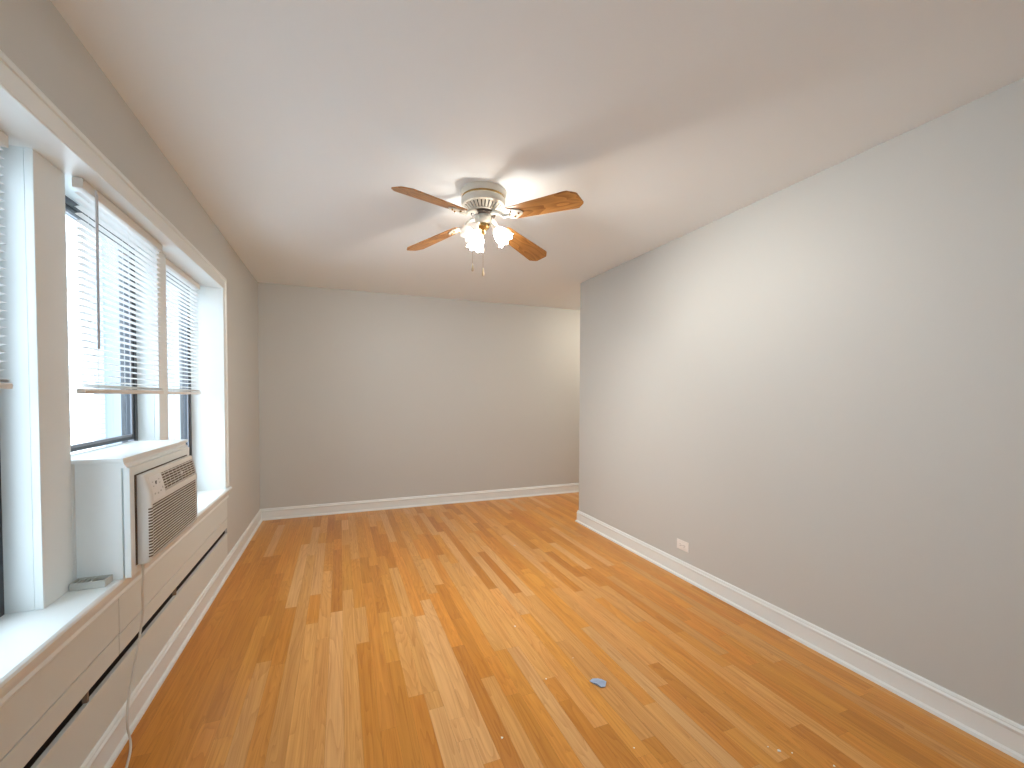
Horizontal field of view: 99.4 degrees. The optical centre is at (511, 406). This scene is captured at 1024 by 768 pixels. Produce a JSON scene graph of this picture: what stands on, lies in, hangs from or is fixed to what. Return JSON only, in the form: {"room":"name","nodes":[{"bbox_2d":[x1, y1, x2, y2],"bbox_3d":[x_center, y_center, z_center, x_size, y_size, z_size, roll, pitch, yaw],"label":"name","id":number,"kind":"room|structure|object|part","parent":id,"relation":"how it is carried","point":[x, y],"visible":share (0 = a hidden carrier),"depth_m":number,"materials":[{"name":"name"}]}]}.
{"room":"empty living room","nodes":[
{"label":"empty living room","id":0,"kind":"room"},
{"bbox_2d":[0,0,259,553],"bbox_3d":[-1.518,0.047,1.241,0.290,2.553,7.522,0,2,-22],"label":"wall","id":1,"kind":"structure","parent":0,"point":[34,35],"depth_m":2.08,"materials":[{"name":"grey paint"}]},
{"bbox_2d":[0,462,3,616],"bbox_3d":[-1.512,-0.068,1.023,0.058,1.485,0.716,0,2,-22],"label":"window","id":2,"kind":"structure","parent":1,"relation":"in","point":[1,538],"depth_m":1.37,"materials":[{"name":"grey metal"}]},
{"bbox_2d":[0,130,12,388],"bbox_3d":[-1.422,-0.427,1.023,0.032,0.764,0.630,0,2,-22],"label":"window blind","id":3,"kind":"object","parent":1,"relation":"attached to","point":[3,137],"visible":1,"depth_m":1.30,"materials":[{"name":"white plastic"}]},
{"bbox_3d":[-1.425,-0.054,1.032,0.027,0.018,0.630,0,2,-22],"label":"rail","id":4,"kind":"part","parent":3,"relation":"part of","materials":[{"name":"white"}]},
{"bbox_2d":[0,145,73,613],"bbox_3d":[-1.632,-0.080,1.452,0.155,1.485,0.175,0,2,-22],"label":"window frame","id":5,"kind":"structure","parent":1,"relation":"attached to","point":[36,484],"depth_m":1.40,"materials":[{"name":"white paint"}]},
{"bbox_2d":[65,195,137,451],"bbox_3d":[-1.861,-0.092,1.902,0.058,1.485,0.834,0,2,-22],"label":"window","id":6,"kind":"structure","parent":1,"relation":"in","point":[129,408],"depth_m":2.24,"materials":[{"name":"grey metal"}]},
{"bbox_2d":[72,177,163,393],"bbox_3d":[-1.697,-0.443,1.922,0.045,0.778,0.755,0,2,-22],"label":"window blind","id":7,"kind":"object","parent":6,"relation":"attached to","point":[87,192],"visible":1,"depth_m":1.81,"materials":[{"name":"white plastic"}]},
{"bbox_3d":[-1.706,-0.063,1.929,0.027,0.018,0.755,0,2,-22],"label":"rail","id":8,"kind":"part","parent":7,"relation":"part of","materials":[{"name":"white"}]},
{"bbox_3d":[-1.705,-0.433,1.919,0.022,0.726,0.556,0,2,-22],"label":"ladder cord","id":9,"kind":"part","parent":7,"relation":"part of","materials":[{"name":"white fabric"}]},
{"bbox_2d":[0,91,222,490],"bbox_3d":[-1.774,-0.086,1.940,0.251,1.522,2.641,0,2,-22],"label":"trim","id":10,"kind":"structure","parent":1,"relation":"attached to","point":[21,130],"depth_m":3.14,"materials":[{"name":"white paint"}]},
{"bbox_2d":[0,499,227,767],"bbox_3d":[-1.712,0.971,2.043,0.079,0.476,2.710,0,2,-22],"label":"radiator cover","id":11,"kind":"object","parent":1,"relation":"attached to","point":[56,719],"visible":0.85,"depth_m":1.57,"materials":[{"name":"white paint"}]},
{"bbox_3d":[-1.361,0.825,1.238,0.018,0.141,0.962,0,2,-22],"label":"panel","id":12,"kind":"part","parent":11,"relation":"part of","materials":[{"name":"white paint"}]},
{"bbox_3d":[-1.362,0.942,1.240,0.017,0.081,0.962,0,2,-22],"label":"panel","id":13,"kind":"part","parent":11,"relation":"part of","materials":[{"name":"white paint"}]},
{"bbox_3d":[-1.862,0.912,2.502,0.017,0.075,1.742,0,2,-22],"label":"panel","id":14,"kind":"part","parent":11,"relation":"part of","materials":[{"name":"white paint"}]},
{"bbox_3d":[-1.861,0.795,2.499,0.018,0.147,1.742,0,2,-22],"label":"panel","id":15,"kind":"part","parent":11,"relation":"part of","materials":[{"name":"white paint"}]},
{"bbox_2d":[0,50,228,488],"bbox_3d":[-1.648,-0.138,1.989,0.022,1.572,2.793,0,2,-22],"label":"trim","id":16,"kind":"structure","parent":1,"relation":"attached to","point":[14,84],"depth_m":1.60,"materials":[{"name":"white paint"}]},
{"bbox_2d":[0,491,229,707],"bbox_3d":[-1.649,0.703,2.010,0.026,0.058,2.797,0,2,-22],"label":"trim","id":17,"kind":"structure","parent":1,"relation":"attached to","point":[36,666],"depth_m":1.42,"materials":[{"name":"white paint"}]},
{"bbox_2d":[0,486,231,689],"bbox_3d":[-1.760,0.662,1.965,0.286,0.025,2.827,0,2,-22],"label":"window sill","id":18,"kind":"structure","parent":1,"relation":"attached to","point":[25,636],"depth_m":1.34,"materials":[{"name":"white paint"}]},
{"bbox_2d":[69,574,112,591],"bbox_3d":[-1.541,0.647,1.590,0.102,0.026,0.058,0,2,-22],"label":"bracket","id":19,"kind":"object","parent":18,"relation":"on","point":[101,581],"visible":1,"depth_m":1.58,"materials":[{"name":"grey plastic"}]},
{"bbox_2d":[71,439,188,580],"bbox_3d":[-1.701,0.419,1.936,0.256,0.463,0.750,0,2,-22],"label":"surround","id":20,"kind":"object","parent":18,"relation":"on","point":[104,480],"visible":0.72,"depth_m":1.63,"materials":[{"name":"white paint"}]},
{"bbox_3d":[-1.586,0.435,1.609,0.229,0.449,0.018,0,2,-22],"label":"panel","id":21,"kind":"part","parent":20,"relation":"part of","materials":[{"name":"white paint"}]},
{"bbox_2d":[71,439,187,463],"bbox_3d":[-1.707,0.195,1.928,0.242,0.014,0.748,0,2,-22],"label":"shelf","id":22,"kind":"object","parent":20,"relation":"attached to","point":[131,452],"depth_m":1.82,"materials":[{"name":"white paint"}]},
{"bbox_3d":[-1.592,0.213,1.964,0.017,0.024,0.708,0,2,-22],"label":"cove moulding","id":23,"kind":"part","parent":20,"relation":"part of","materials":[{"name":"white paint"}]},
{"bbox_3d":[-1.592,0.437,1.976,0.020,0.422,0.704,0,2,-22],"label":"frame","id":24,"kind":"part","parent":20,"relation":"part of","materials":[{"name":"white paint"}]},
{"bbox_2d":[125,455,196,767],"bbox_3d":[-1.665,0.793,1.683,0.534,1.041,1.116,0,2,-22],"label":"window air conditioner","id":25,"kind":"object","parent":20,"relation":"in","point":[166,493],"visible":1,"depth_m":1.84,"materials":[{"name":"white plastic"}]},
{"bbox_3d":[-1.384,0.967,1.528,0.050,0.701,0.622,-1,2,-29],"label":"power cord","id":26,"kind":"part","parent":25,"relation":"part of","materials":[{"name":"beige plastic"}]},
{"bbox_3d":[-1.473,0.333,1.800,0.020,0.094,0.123,0,2,-22],"label":"control panel","id":27,"kind":"part","parent":25,"relation":"part of","materials":[{"name":"white plastic"}]},
{"bbox_3d":[-1.563,0.440,1.989,0.048,0.350,0.603,0,2,-22],"label":"panel","id":28,"kind":"part","parent":25,"relation":"part of","materials":[{"name":"white plastic"}]},
{"bbox_2d":[135,246,168,440],"bbox_3d":[-1.994,-0.104,2.365,0.155,1.485,0.130,0,2,-22],"label":"trim","id":29,"kind":"structure","parent":1,"relation":"attached to","point":[152,408],"depth_m":2.33,"materials":[{"name":"white paint"}]},
{"bbox_2d":[80,509,262,767],"bbox_3d":[-1.375,1.260,1.329,0.027,0.124,7.222,0,2,-22],"label":"baseboard","id":30,"kind":"structure","parent":1,"relation":"attached to","point":[111,743],"depth_m":2.05,"materials":[{"name":"white paint"}]},
{"bbox_2d":[166,271,191,454],"bbox_3d":[-2.202,-0.114,2.763,0.058,1.485,0.768,0,2,-22],"label":"window","id":31,"kind":"structure","parent":1,"relation":"in","point":[185,399],"depth_m":3.08,"materials":[{"name":"grey metal"}]},
{"bbox_2d":[166,258,200,393],"bbox_3d":[-2.112,-0.465,2.782,0.032,0.780,0.660,0,2,-22],"label":"window blind","id":32,"kind":"object","parent":31,"relation":"attached to","point":[171,268],"visible":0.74,"depth_m":2.77,"materials":[{"name":"white plastic"}]},
{"bbox_3d":[-2.115,-0.084,2.791,0.027,0.018,0.660,0,2,-22],"label":"rail","id":33,"kind":"part","parent":32,"relation":"part of","materials":[{"name":"white"}]},
{"bbox_2d":[258,282,579,508],"bbox_3d":[-0.296,-0.060,5.688,5.260,2.553,0.150,0,2,-22],"label":"wall","id":34,"kind":"structure","parent":0,"point":[363,395],"depth_m":5.23,"materials":[{"name":"grey paint"}]},
{"bbox_2d":[261,483,578,520],"bbox_3d":[-0.337,1.157,5.609,5.110,0.124,0.027,0,2,-22],"label":"baseboard","id":35,"kind":"structure","parent":34,"relation":"attached to","point":[439,499],"depth_m":5.25,"materials":[{"name":"white paint"}]},
{"bbox_2d":[51,0,1023,309],"bbox_3d":[0.931,-1.305,2.175,5.550,0.120,7.522,0,2,-22],"label":"ceiling","id":36,"kind":"structure","parent":0,"point":[292,124],"depth_m":1.78,"materials":[{"name":"white paint"}]},
{"bbox_2d":[391,181,583,275],"bbox_3d":[-0.169,-1.011,2.562,0.956,0.495,0.956,0,1,-9],"label":"ceiling fan","id":37,"kind":"object","parent":36,"relation":"hanging from","point":[483,200],"visible":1,"depth_m":2.47,"materials":[{"name":"brown wood"}]},
{"bbox_3d":[-0.412,-1.059,2.229,0.142,0.074,0.453,1,2,36],"label":"blade","id":38,"kind":"part","parent":37,"relation":"part of","materials":[{"name":"brown wood"}]},
{"bbox_3d":[-0.500,-1.074,2.804,0.453,0.074,0.142,1,2,36],"label":"blade","id":39,"kind":"part","parent":37,"relation":"part of","materials":[{"name":"brown wood"}]},
{"bbox_3d":[-0.239,-0.991,2.455,0.117,0.121,0.110,0,2,-22],"label":"lamp shade","id":40,"kind":"part","parent":37,"relation":"part of","materials":[{"name":"white glass"}]},
{"bbox_3d":[-0.220,-0.997,2.678,0.117,0.121,0.107,1,2,35],"label":"lamp shade","id":41,"kind":"part","parent":37,"relation":"part of","materials":[{"name":"white glass"}]},
{"bbox_2d":[463,198,502,215],"bbox_3d":[-0.169,-1.156,2.558,0.234,0.039,0.234,0,2,-22],"label":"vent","id":42,"kind":"object","parent":37,"relation":"attached to","point":[479,205],"depth_m":2.49,"materials":[{"name":"white metal"}]},
{"bbox_3d":[-0.111,-1.048,2.556,0.072,0.052,0.040,0,1,5],"label":"lamp arm","id":43,"kind":"part","parent":37,"relation":"part of","materials":[{"name":"white metal"}]},
{"bbox_3d":[-0.044,-0.993,2.547,0.117,0.121,0.108,0,2,-22],"label":"lamp shade","id":44,"kind":"part","parent":37,"relation":"part of","materials":[{"name":"white glass"}]},
{"bbox_3d":[0.074,-1.069,2.891,0.142,0.083,0.453,1,2,36],"label":"blade","id":45,"kind":"part","parent":37,"relation":"part of","materials":[{"name":"brown wood"}]},
{"bbox_3d":[0.162,-1.066,2.317,0.453,0.061,0.142,1,2,36],"label":"blade","id":46,"kind":"part","parent":37,"relation":"part of","materials":[{"name":"brown wood"}]},
{"bbox_2d":[111,492,1023,767],"bbox_3d":[0.886,1.308,2.234,5.576,0.002,9.835,0,2,-22],"label":"floor","id":47,"kind":"structure","parent":0,"point":[389,638],"depth_m":2.16,"materials":[{"name":"brown wood"}]},
{"bbox_2d":[590,678,605,687],"bbox_3d":[0.412,1.303,2.051,0.075,0.015,0.052,2,2,45],"label":"paper scrap","id":48,"kind":"object","parent":47,"relation":"on","point":[601,683],"visible":1,"depth_m":2.04,"materials":[{"name":"white paper"}]},
{"bbox_2d":[579,78,1023,725],"bbox_3d":[1.909,0.044,1.832,0.140,2.553,6.098,0,2,-22],"label":"wall","id":49,"kind":"structure","parent":0,"point":[814,388],"depth_m":2.17,"materials":[{"name":"grey paint"}]},
{"bbox_2d":[677,538,688,552],"bbox_3d":[1.275,1.042,3.245,0.009,0.072,0.116,0,2,-22],"label":"wall outlet","id":50,"kind":"object","parent":49,"relation":"attached to","point":[681,544],"visible":1,"depth_m":3.23,"materials":[{"name":"white plastic"}]},
{"bbox_2d":[575,510,1023,762],"bbox_3d":[1.872,1.256,1.945,0.194,0.124,5.975,0,2,-22],"label":"baseboard","id":51,"kind":"structure","parent":49,"relation":"attached to","point":[994,729],"depth_m":2.16,"materials":[{"name":"white paint"}]},
{"label":"outside","id":52,"kind":"structure","parent":0,"visible":0},
{"bbox_2d":[66,215,175,453],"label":"window","id":53,"kind":"structure","parent":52,"point":[93,417],"depth_m":6.38,"materials":[{"name":"white paint"}]}
]}

